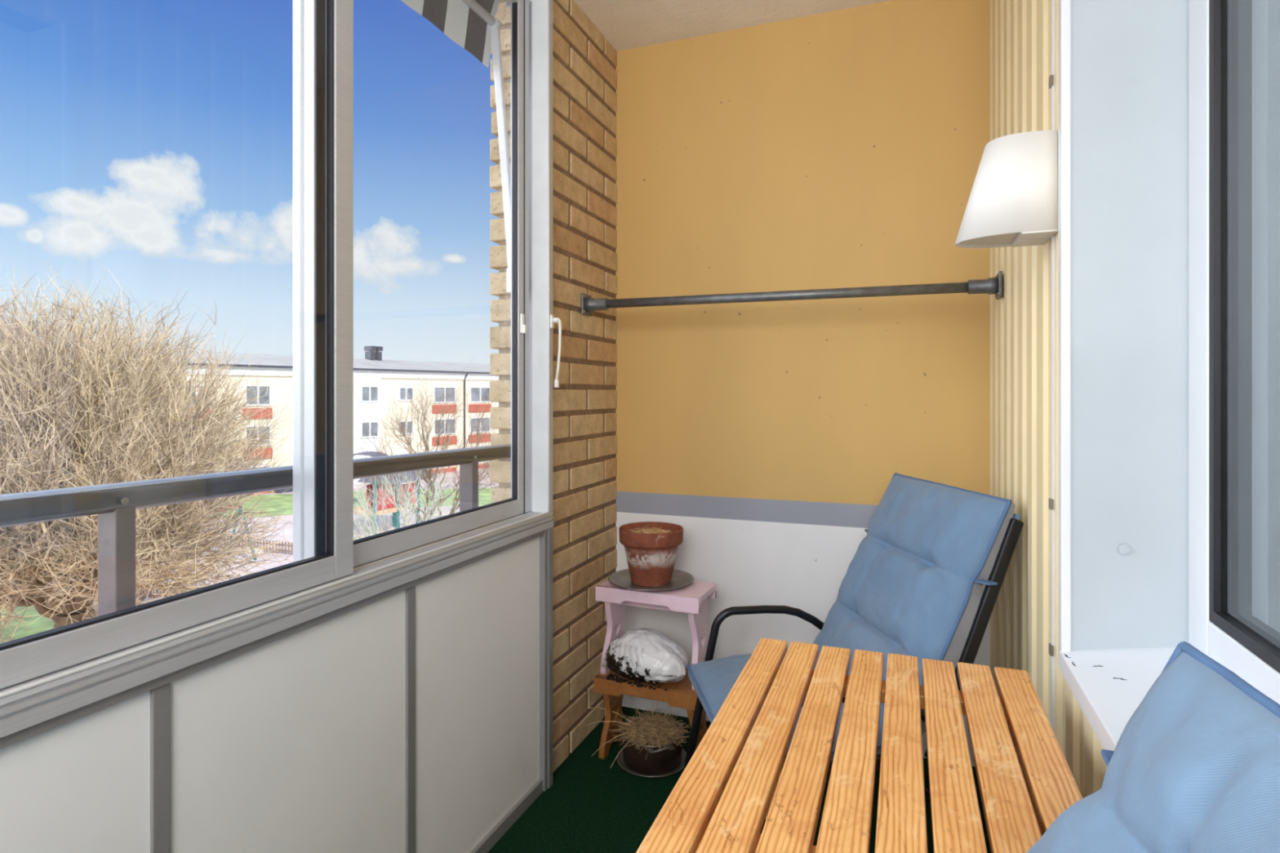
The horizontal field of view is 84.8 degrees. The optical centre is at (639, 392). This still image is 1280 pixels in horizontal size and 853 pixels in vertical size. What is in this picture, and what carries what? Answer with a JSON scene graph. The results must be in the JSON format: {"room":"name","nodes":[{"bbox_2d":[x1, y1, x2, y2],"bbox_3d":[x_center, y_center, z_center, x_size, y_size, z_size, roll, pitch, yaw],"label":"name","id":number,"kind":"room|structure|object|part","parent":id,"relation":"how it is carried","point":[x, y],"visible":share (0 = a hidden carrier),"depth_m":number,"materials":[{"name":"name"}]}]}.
{"room":"sunroom","nodes":[
{"label":"sunroom","id":0,"kind":"room"},
{"bbox_2d":[0,0,617,852],"bbox_3d":[-0.821,-0.052,0.724,0.123,2.401,4.375,0,0,21],"label":"wall","id":1,"kind":"structure","parent":0,"point":[402,702],"depth_m":1.45,"materials":[{"name":"metal"}]},
{"bbox_3d":[-0.783,0.760,0.736,0.015,0.715,0.522,0,0,21],"label":"panel","id":2,"kind":"part","parent":1,"relation":"part of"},
{"bbox_2d":[0,0,353,688],"bbox_3d":[-0.977,-0.403,0.242,0.028,1.498,2.362,0,0,21],"label":"window","id":3,"kind":"structure","parent":1,"relation":"in","point":[29,657],"depth_m":1.30,"materials":[{"name":"metal"}]},
{"bbox_3d":[-0.977,0.324,0.238,0.026,0.044,2.274,0,0,21],"label":"rail","id":4,"kind":"part","parent":3,"relation":"part of","materials":[{"name":"metal"}]},
{"bbox_3d":[-0.929,0.401,0.346,0.038,0.018,3.590,0,0,21],"label":"rail","id":5,"kind":"part","parent":1,"relation":"part of","materials":[{"name":"metal"}]},
{"bbox_3d":[-0.592,0.760,1.242,0.015,0.715,0.508,0,0,21],"label":"panel","id":6,"kind":"part","parent":1,"relation":"part of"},
{"bbox_2d":[293,0,528,567],"bbox_3d":[-0.479,-0.403,1.670,0.054,1.498,0.795,0,0,22],"label":"window","id":7,"kind":"structure","parent":1,"relation":"in","point":[378,546],"depth_m":1.43,"materials":[{"name":"metal"}]},
{"bbox_3d":[-0.478,0.324,1.658,0.026,0.044,0.696,0,0,21],"label":"rail","id":8,"kind":"part","parent":7,"relation":"part of","materials":[{"name":"metal"}]},
{"bbox_3d":[-0.478,-1.127,1.658,0.026,0.050,0.696,0,0,21],"label":"rail","id":9,"kind":"part","parent":7,"relation":"part of","materials":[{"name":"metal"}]},
{"bbox_2d":[401,0,533,293],"bbox_3d":[-0.982,-0.772,0.484,0.150,0.960,3.412,0,0,21],"label":"striped awning","id":10,"kind":"object","parent":1,"relation":"attached to","point":[473,25],"visible":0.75,"depth_m":2.04,"materials":[{"name":"fabric"}]},
{"bbox_3d":[-0.400,-0.724,2.058,0.099,0.745,0.020,0,0,34],"label":"arm","id":11,"kind":"part","parent":10,"relation":"part of"},
{"bbox_3d":[-0.394,0.760,1.765,0.015,0.715,0.556,0,0,21],"label":"panel","id":12,"kind":"part","parent":1,"relation":"part of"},
{"bbox_3d":[-0.934,1.131,0.348,0.046,0.034,3.590,0,0,21],"label":"rail","id":13,"kind":"part","parent":1,"relation":"part of","materials":[{"name":"metal"}]},
{"bbox_2d":[528,0,552,512],"bbox_3d":[-0.309,-0.402,2.060,0.106,1.500,0.029,0,0,21],"label":"window frame","id":14,"kind":"structure","parent":1,"relation":"attached to","point":[540,11],"depth_m":2.04,"materials":[{"name":"metal"}]},
{"bbox_3d":[-0.288,0.770,2.043,0.056,0.756,0.043,0,0,21],"label":"post","id":15,"kind":"part","parent":1,"relation":"part of","materials":[{"name":"metal"}]},
{"bbox_2d":[550,314,561,387],"bbox_3d":[-0.244,-0.120,2.037,0.032,0.213,0.017,0,0,21],"label":"handle","id":16,"kind":"object","parent":1,"relation":"attached to","point":[553,320],"visible":1,"depth_m":2.03,"materials":[{"name":"white plastic"}]},
{"bbox_3d":[-0.257,-0.207,2.041,0.007,0.040,0.016,0,0,21],"label":"plate","id":17,"kind":"part","parent":16,"relation":"part of","materials":[{"name":"white plastic"}]},
{"bbox_3d":[-0.237,-0.126,2.036,0.018,0.180,0.015,0,0,21],"label":"lever","id":18,"kind":"part","parent":16,"relation":"part of","materials":[{"name":"white plastic"}]},
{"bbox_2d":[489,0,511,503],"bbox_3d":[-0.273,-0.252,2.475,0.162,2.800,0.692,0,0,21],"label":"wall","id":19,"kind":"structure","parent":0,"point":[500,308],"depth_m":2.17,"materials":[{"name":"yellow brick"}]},
{"bbox_2d":[0,444,511,616],"bbox_3d":[-1.038,0.401,0.481,0.048,0.594,3.566,0,0,21],"label":"balcony railing","id":20,"kind":"object","parent":19,"relation":"attached to","point":[115,504],"visible":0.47,"depth_m":1.09,"materials":[{"name":"metal"}]},
{"bbox_3d":[-0.810,0.437,1.085,0.043,0.522,0.030,0,0,21],"label":"post","id":21,"kind":"part","parent":20,"relation":"part of","materials":[{"name":"metal"}]},
{"bbox_3d":[-1.036,0.152,0.480,0.040,0.097,3.566,0,0,21],"label":"handrail","id":22,"kind":"part","parent":20,"relation":"part of","materials":[{"name":"metal"}]},
{"bbox_3d":[-0.479,0.444,1.963,0.043,0.508,0.030,0,0,21],"label":"post","id":23,"kind":"part","parent":20,"relation":"part of","materials":[{"name":"metal"}]},
{"bbox_2d":[573,0,889,51],"bbox_3d":[1.431,-1.352,-0.060,5.280,0.200,4.500,0,0,21],"label":"ceiling","id":24,"kind":"structure","parent":0,"point":[625,24],"depth_m":2.32,"materials":[{"name":"paint"}]},
{"bbox_2d":[487,706,991,852],"bbox_3d":[-0.046,1.248,0.445,2.200,0.200,4.400,0,0,21],"label":"floor","id":25,"kind":"structure","parent":0,"point":[590,806],"depth_m":1.94,"materials":[{"name":"green carpet"}]},
{"bbox_2d":[593,669,707,759],"bbox_3d":[0.048,1.018,2.200,0.340,0.260,0.180,0,0,23],"label":"step stool","id":26,"kind":"object","parent":25,"relation":"on","point":[681,695],"visible":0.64,"depth_m":2.16,"materials":[{"name":"brown wood"}]},
{"bbox_3d":[-0.085,1.027,2.257,0.036,0.242,0.148,0,0,23],"label":"leg","id":27,"kind":"part","parent":26,"relation":"part of","materials":[{"name":"brown wood"}]},
{"bbox_2d":[600,627,688,691],"bbox_3d":[0.023,0.814,2.184,0.284,0.146,0.190,0,0,25],"label":"bag","id":28,"kind":"object","parent":26,"relation":"on","point":[647,655],"visible":1,"depth_m":2.12,"materials":[{"name":"white plastic"}]},
{"bbox_3d":[0.048,0.897,2.200,0.340,0.018,0.145,0,0,23],"label":"seat","id":29,"kind":"part","parent":26,"relation":"part of","materials":[{"name":"brown wood"}]},
{"bbox_2d":[595,579,716,690],"bbox_3d":[0.052,0.748,2.215,0.340,0.280,0.180,0,0,23],"label":"step stool","id":30,"kind":"object","parent":26,"relation":"on","point":[691,599],"visible":0.8,"depth_m":2.17,"materials":[{"name":"pink paint"}]},
{"bbox_3d":[-0.080,0.757,2.271,0.036,0.262,0.148,0,0,23],"label":"leg","id":31,"kind":"part","parent":30,"relation":"part of","materials":[{"name":"pink paint"}]},
{"bbox_2d":[608,568,693,591],"bbox_3d":[0.036,0.601,2.244,0.274,0.014,0.274,0,0,21],"label":"round tray","id":32,"kind":"object","parent":30,"relation":"on","point":[622,579],"visible":0.7,"depth_m":2.23,"materials":[{"name":"ceramic"}]},
{"bbox_2d":[618,521,683,586],"bbox_3d":[0.036,0.518,2.244,0.206,0.172,0.206,0,0,21],"label":"flower pot","id":33,"kind":"object","parent":32,"relation":"on","point":[651,548],"visible":1,"depth_m":2.18,"materials":[{"name":"ceramic"}]},
{"bbox_3d":[0.052,0.617,2.215,0.340,0.018,0.145,0,0,23],"label":"seat","id":34,"kind":"part","parent":30,"relation":"part of","materials":[{"name":"pink paint"}]},
{"bbox_3d":[0.184,0.757,2.158,0.036,0.262,0.148,0,0,23],"label":"leg","id":35,"kind":"part","parent":30,"relation":"part of","materials":[{"name":"pink paint"}]},
{"bbox_3d":[0.180,1.027,2.143,0.036,0.242,0.148,0,0,23],"label":"leg","id":36,"kind":"part","parent":26,"relation":"part of","materials":[{"name":"brown wood"}]},
{"bbox_2d":[616,747,686,777],"bbox_3d":[0.039,1.141,2.182,0.223,0.013,0.223,0,0,21],"label":"saucer","id":37,"kind":"object","parent":25,"relation":"on","point":[620,758],"visible":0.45,"depth_m":2.12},
{"bbox_2d":[585,695,690,774],"bbox_3d":[0.006,1.039,2.181,0.345,0.209,0.314,0,0,-14],"label":"potted plant","id":38,"kind":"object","parent":37,"relation":"on","point":[651,744],"depth_m":2.12,"materials":[{"name":"brown plant"}]},
{"bbox_3d":[0.066,1.059,2.081,0.072,0.025,0.032,0,0,-15],"label":"handle","id":39,"kind":"part","parent":38,"relation":"part of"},
{"bbox_2d":[683,518,1023,833],"bbox_3d":[0.471,0.709,1.737,0.657,0.879,0.610,0,0,-7],"label":"reclining chair","id":40,"kind":"object","parent":25,"relation":"on","point":[990,593],"visible":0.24,"depth_m":1.51,"materials":[{"name":"black metal"}]},
{"bbox_3d":[0.349,0.877,2.015,0.479,0.530,0.023,0,0,-7],"label":"armrest","id":41,"kind":"part","parent":40,"relation":"part of","materials":[{"name":"black metal"}]},
{"bbox_3d":[0.422,0.877,1.438,0.479,0.530,0.023,0,0,-7],"label":"armrest","id":42,"kind":"part","parent":40,"relation":"part of","materials":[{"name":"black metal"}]},
{"bbox_2d":[686,472,1020,760],"bbox_3d":[0.478,0.511,1.738,0.638,0.559,0.588,0,0,-7],"label":"cushion","id":43,"kind":"object","parent":40,"relation":"on","point":[912,585],"visible":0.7,"depth_m":1.68,"materials":[{"name":"blue fabric"}]},
{"bbox_3d":[0.412,0.786,1.469,0.378,0.048,0.022,0,0,-7],"label":"seat rail","id":44,"kind":"part","parent":40,"relation":"part of","materials":[{"name":"black metal"}]},
{"bbox_3d":[0.720,0.529,1.508,0.221,0.514,0.018,0,0,-7],"label":"rail","id":45,"kind":"part","parent":40,"relation":"part of","materials":[{"name":"black metal"}]},
{"bbox_2d":[635,638,1082,852],"bbox_3d":[0.323,0.808,0.945,0.450,0.680,0.677,0,0,21],"label":"table","id":46,"kind":"object","parent":25,"relation":"on","point":[740,775],"visible":1,"depth_m":0.89,"materials":[{"name":"brown wood"}]},
{"bbox_3d":[0.241,0.830,1.243,0.030,0.636,0.035,0,0,21],"label":"leg","id":47,"kind":"part","parent":46,"relation":"part of","materials":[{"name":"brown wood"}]},
{"bbox_3d":[0.237,0.501,0.717,0.410,0.022,0.045,0,0,21],"label":"cross rail","id":48,"kind":"part","parent":46,"relation":"part of","materials":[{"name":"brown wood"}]},
{"bbox_3d":[0.409,0.501,1.174,0.410,0.022,0.045,0,0,21],"label":"cross rail","id":49,"kind":"part","parent":46,"relation":"part of","materials":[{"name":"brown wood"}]},
{"bbox_3d":[0.496,0.525,0.880,0.020,0.026,0.443,0,0,21],"label":"rail","id":50,"kind":"part","parent":46,"relation":"part of","materials":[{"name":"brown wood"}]},
{"bbox_3d":[0.056,0.709,0.369,0.657,0.879,0.610,0,0,15],"label":"reclining chair","id":51,"kind":"object","parent":25,"relation":"on","visible":0},
{"bbox_2d":[1026,641,1279,852],"bbox_3d":[0.066,0.469,0.366,0.638,0.559,0.575,0,0,15],"label":"cushion","id":52,"kind":"object","parent":51,"relation":"on","point":[1195,767],"visible":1,"depth_m":0.45,"materials":[{"name":"blue fabric"}]},
{"bbox_2d":[615,0,990,766],"bbox_3d":[0.576,-0.052,2.428,1.360,2.400,0.200,0,0,21],"label":"wall","id":53,"kind":"structure","parent":0,"point":[843,148],"depth_m":2.35,"materials":[{"name":"paint"}]},
{"bbox_2d":[990,0,1279,798],"bbox_3d":[0.558,-0.052,0.257,0.377,2.400,4.475,0,0,21],"label":"wall","id":54,"kind":"structure","parent":0,"point":[1020,29],"depth_m":1.43,"materials":[{"name":"beige wood"}]},
{"bbox_2d":[581,271,1002,315],"bbox_3d":[0.396,-0.289,2.100,1.228,0.068,0.072,0,0,20],"label":"pipe rail","id":55,"kind":"object","parent":54,"relation":"attached to","point":[991,286],"visible":1,"depth_m":2.06,"materials":[{"name":"metal"}]},
{"bbox_2d":[584,297,608,311],"bbox_3d":[-0.140,-0.288,2.295,0.074,0.045,0.045,0,0,21],"label":"socket","id":56,"kind":"object","parent":55,"relation":"attached to","point":[591,304],"depth_m":2.28,"materials":[{"name":"metal"}]},
{"bbox_2d":[967,277,998,294],"bbox_3d":[0.933,-0.288,1.905,0.074,0.045,0.045,0,0,21],"label":"socket","id":57,"kind":"object","parent":55,"relation":"attached to","point":[989,286],"depth_m":1.89,"materials":[{"name":"metal"}]},
{"bbox_2d":[955,129,1057,248],"bbox_3d":[0.654,-0.360,1.267,0.156,0.178,0.128,0,0,21],"label":"wall lamp","id":58,"kind":"object","parent":54,"relation":"attached to","point":[1013,200],"visible":1,"depth_m":1.21,"materials":[{"name":"white glass"}]},
{"bbox_2d":[960,232,1018,245],"bbox_3d":[0.656,-0.279,1.266,0.150,0.003,0.122,0,0,21],"label":"diffuser","id":59,"kind":"object","parent":58,"relation":"attached to","point":[966,238],"depth_m":1.27,"materials":[{"name":"white plastic"}]},
{"bbox_2d":[1048,0,1054,733],"bbox_3d":[0.718,-0.052,1.221,0.009,2.400,0.014,0,0,21],"label":"trim","id":60,"kind":"structure","parent":54,"relation":"attached to","point":[1051,78],"depth_m":1.22,"materials":[{"name":"wood"}]},
{"bbox_2d":[1057,0,1188,751],"bbox_3d":[0.320,-0.302,-0.064,0.181,1.500,2.507,0,0,21],"label":"window reveal","id":61,"kind":"structure","parent":54,"relation":"attached to","point":[1123,64],"depth_m":1.09,"materials":[{"name":"white paint"}]},
{"bbox_3d":[0.316,0.414,-0.073,0.181,0.061,2.487,0,0,21],"label":"sill","id":62,"kind":"part","parent":61,"relation":"part of","materials":[{"name":"white paint"}]},
{"bbox_2d":[1188,0,1279,704],"bbox_3d":[0.457,-0.331,-0.021,0.070,1.442,2.285,0,0,21],"label":"window","id":63,"kind":"structure","parent":54,"relation":"in","point":[1228,39],"depth_m":0.97,"materials":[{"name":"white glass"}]},
{"label":"outside","id":64,"kind":"structure","parent":0,"visible":0},
{"bbox_2d":[32,467,498,628],"bbox_3d":[-48.556,6.998,71.798,138.400,0.300,220.000,0,0,21],"label":"ground","id":65,"kind":"structure","parent":64,"point":[287,530],"depth_m":34.87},
{"bbox_2d":[0,603,54,643],"bbox_3d":[-19.872,6.833,20.163,11.495,0.020,4.426,0,0,33],"label":"lawn","id":66,"kind":"structure","parent":65,"relation":"on","point":[39,625],"depth_m":20.58,"materials":[{"name":"green plant"}]},
{"bbox_2d":[1,557,151,622],"bbox_3d":[-20.872,6.826,25.745,16.155,0.020,6.660,0,0,32],"label":"litter","id":67,"kind":"object","parent":65,"relation":"on","point":[56,591],"depth_m":23.26,"materials":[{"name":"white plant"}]},
{"bbox_2d":[135,584,203,599],"bbox_3d":[-15.719,6.543,23.056,3.384,0.490,0.030,0,0,10],"label":"picket fence","id":68,"kind":"object","parent":67,"relation":"on","point":[150,593],"visible":0.1,"depth_m":23.09,"materials":[{"name":"brown wood"}]},
{"bbox_3d":[-15.719,6.698,23.056,3.384,0.060,0.030,0,0,10],"label":"rail","id":69,"kind":"part","parent":68,"relation":"part of","materials":[{"name":"brown wood"}]},
{"bbox_2d":[0,257,293,642],"bbox_3d":[-13.852,1.791,17.131,10.210,10.208,10.761,0,0,-35],"label":"willow tree","id":70,"kind":"object","parent":65,"relation":"on","point":[45,444],"visible":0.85,"depth_m":16.04,"materials":[{"name":"grey plant"}]},
{"bbox_2d":[141,546,263,564],"bbox_3d":[-18.651,6.788,27.723,3.315,0.318,5.953,0,0,21],"label":"kerb","id":71,"kind":"object","parent":65,"relation":"on","point":[211,546],"visible":0.04,"depth_m":29.86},
{"bbox_2d":[155,505,256,573],"bbox_3d":[-16.915,5.753,27.450,1.613,2.230,3.159,0,0,17],"label":"swing","id":72,"kind":"object","parent":65,"relation":"on","point":[239,508],"visible":0.16,"depth_m":28.77,"materials":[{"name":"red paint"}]},
{"bbox_3d":[-16.818,5.773,29.012,0.863,2.189,0.120,0,0,17],"label":"leg","id":73,"kind":"part","parent":72,"relation":"part of","materials":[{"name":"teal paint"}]},
{"bbox_3d":[-16.102,5.773,28.788,0.863,2.189,0.120,0,0,17],"label":"leg","id":74,"kind":"part","parent":72,"relation":"part of","materials":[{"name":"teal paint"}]},
{"bbox_2d":[200,536,293,553],"bbox_3d":[-16.072,6.558,30.062,8.102,0.460,0.030,0,0,20],"label":"picket fence","id":75,"kind":"object","parent":65,"relation":"on","point":[257,543],"visible":0.17,"depth_m":29.87,"materials":[{"name":"wood"}]},
{"bbox_3d":[-16.072,6.468,30.062,8.102,0.060,0.030,0,0,20],"label":"rail","id":76,"kind":"part","parent":75,"relation":"part of","materials":[{"name":"wood"}]},
{"bbox_3d":[-16.072,6.698,30.062,8.102,0.060,0.030,0,0,20],"label":"rail","id":77,"kind":"part","parent":75,"relation":"part of","materials":[{"name":"wood"}]},
{"bbox_2d":[2,344,498,495],"bbox_3d":[-22.622,1.628,60.864,12.200,11.160,48.651,0,0,35],"label":"apartment building","id":78,"kind":"structure","parent":65,"relation":"on","point":[374,374],"depth_m":55.24,"materials":[{"name":"cream painted render"},{"name":"red balcony panels"},{"name":"window glass"}]},
{"bbox_3d":[-27.960,0.188,44.112,0.060,1.200,1.208,0,0,35],"label":"pane","id":79,"kind":"part","parent":78,"relation":"part of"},
{"bbox_3d":[-25.737,1.408,47.188,0.100,0.720,1.917,0,0,35],"label":"balcony panel","id":80,"kind":"part","parent":78,"relation":"part of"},
{"bbox_3d":[-25.770,2.908,47.211,0.060,1.200,1.517,0,0,35],"label":"pane","id":81,"kind":"part","parent":78,"relation":"part of","materials":[{"name":"glass"}]},
{"bbox_3d":[-25.770,0.188,47.211,0.060,1.200,1.517,0,0,35],"label":"pane","id":82,"kind":"part","parent":78,"relation":"part of","materials":[{"name":"grey glass"}]},
{"bbox_3d":[-25.737,4.128,47.188,0.100,0.720,1.917,0,0,35],"label":"balcony panel","id":83,"kind":"part","parent":78,"relation":"part of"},
{"bbox_3d":[-25.737,6.848,47.188,0.100,0.720,1.917,0,0,35],"label":"balcony panel","id":84,"kind":"part","parent":78,"relation":"part of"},
{"bbox_3d":[-20.746,2.828,53.712,0.060,1.040,1.327,0,0,35],"label":"pane","id":85,"kind":"part","parent":78,"relation":"part of","materials":[{"name":"grey glass"}]},
{"bbox_3d":[-20.746,0.108,53.712,0.060,1.040,1.327,0,0,35],"label":"pane","id":86,"kind":"part","parent":78,"relation":"part of","materials":[{"name":"grey glass"}]},
{"bbox_2d":[364,346,375,360],"bbox_3d":[-23.030,-3.302,59.766,1.084,1.300,0.696,0,0,21],"label":"roof vent","id":87,"kind":"object","parent":78,"relation":"attached to","point":[370,355],"depth_m":59.55,"materials":[{"name":"grey metal"}]},
{"bbox_2d":[374,346,382,360],"bbox_3d":[-22.634,-3.302,60.327,1.084,1.300,0.696,0,0,21],"label":"roof vent","id":88,"kind":"object","parent":78,"relation":"attached to","point":[378,355],"depth_m":60.05,"materials":[{"name":"grey metal"}]},
{"bbox_3d":[-18.991,2.828,56.801,0.060,0.920,1.193,0,0,35],"label":"pane","id":89,"kind":"part","parent":78,"relation":"part of","materials":[{"name":"grey glass"}]},
{"bbox_3d":[-18.991,0.108,56.801,0.060,0.920,1.193,0,0,35],"label":"pane","id":90,"kind":"part","parent":78,"relation":"part of","materials":[{"name":"glass"}]},
{"bbox_3d":[-16.715,6.848,59.953,0.100,0.720,2.551,0,0,35],"label":"balcony panel","id":91,"kind":"part","parent":78,"relation":"part of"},
{"bbox_3d":[-16.715,4.128,59.953,0.100,0.720,2.551,0,0,35],"label":"balcony panel","id":92,"kind":"part","parent":78,"relation":"part of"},
{"bbox_3d":[-16.715,1.408,59.953,0.100,0.720,2.551,0,0,35],"label":"balcony panel","id":93,"kind":"part","parent":78,"relation":"part of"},
{"bbox_3d":[-16.747,2.908,59.976,0.060,1.200,2.151,0,0,35],"label":"pane","id":94,"kind":"part","parent":78,"relation":"part of","materials":[{"name":"glass"}]},
{"bbox_3d":[-16.747,0.188,59.976,0.060,1.200,2.151,0,0,35],"label":"pane","id":95,"kind":"part","parent":78,"relation":"part of","materials":[{"name":"grey glass"}]},
{"bbox_3d":[-14.449,2.908,63.227,0.060,1.200,2.226,0,0,35],"label":"pane","id":96,"kind":"part","parent":78,"relation":"part of","materials":[{"name":"grey glass"}]},
{"bbox_3d":[-14.449,0.188,63.227,0.060,1.200,2.226,0,0,35],"label":"pane","id":97,"kind":"part","parent":78,"relation":"part of","materials":[{"name":"grey glass"}]},
{"bbox_3d":[-14.416,4.128,63.204,0.100,0.720,2.626,0,0,35],"label":"balcony panel","id":98,"kind":"part","parent":78,"relation":"part of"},
{"bbox_3d":[-14.416,1.408,63.204,0.100,0.720,2.626,0,0,35],"label":"balcony panel","id":99,"kind":"part","parent":78,"relation":"part of","materials":[{"name":"red paint"}]},
{"bbox_3d":[-14.416,6.848,63.204,0.100,0.720,2.626,0,0,35],"label":"balcony panel","id":100,"kind":"part","parent":78,"relation":"part of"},
{"bbox_2d":[179,487,493,519],"bbox_3d":[-22.787,6.833,42.506,29.256,0.020,9.873,0,0,-14],"label":"lawn","id":101,"kind":"structure","parent":65,"relation":"on","point":[279,503],"depth_m":43.84,"materials":[{"name":"green plant"}]},
{"bbox_2d":[353,451,387,457],"bbox_3d":[-16.086,5.181,41.000,2.700,3.335,1.800,0,0,0],"label":"shelter","id":102,"kind":"object","parent":65,"relation":"on","point":[365,452],"visible":0.24,"depth_m":40.73,"materials":[{"name":"grey stone"}]},
{"bbox_2d":[353,470,433,534],"bbox_3d":[-12.219,5.098,34.697,2.200,3.500,3.913,0,0,26],"label":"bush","id":103,"kind":"object","parent":65,"relation":"on","point":[394,520],"visible":0.33,"depth_m":33.84,"materials":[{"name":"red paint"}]},
{"bbox_3d":[-12.334,5.473,32.657,0.140,2.750,0.140,0,0,21],"label":"post","id":104,"kind":"part","parent":103,"relation":"part of","materials":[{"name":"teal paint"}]},
{"bbox_3d":[-12.558,5.473,35.819,0.140,2.750,0.140,0,0,21],"label":"post","id":105,"kind":"part","parent":103,"relation":"part of","materials":[{"name":"teal paint"}]},
{"bbox_3d":[-11.728,5.473,33.884,0.140,2.750,0.140,0,0,21],"label":"post","id":106,"kind":"part","parent":103,"relation":"part of","materials":[{"name":"teal paint"}]},
{"bbox_3d":[-11.123,5.473,35.111,0.140,2.750,0.140,0,0,21],"label":"post","id":107,"kind":"part","parent":103,"relation":"part of","materials":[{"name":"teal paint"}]},
{"bbox_2d":[353,456,485,540],"bbox_3d":[-5.177,3.982,15.088,3.615,5.746,4.240,0,0,-40],"label":"shrub","id":108,"kind":"object","parent":65,"relation":"on","point":[372,529],"visible":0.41,"depth_m":14.98,"materials":[{"name":"plant"}]},
{"bbox_2d":[353,362,498,521],"bbox_3d":[-6.213,2.892,21.893,5.937,7.920,5.810,0,0,-10],"label":"tree","id":109,"kind":"object","parent":65,"relation":"on","point":[425,442],"visible":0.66,"depth_m":21.57,"materials":[{"name":"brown plant"}]}
]}

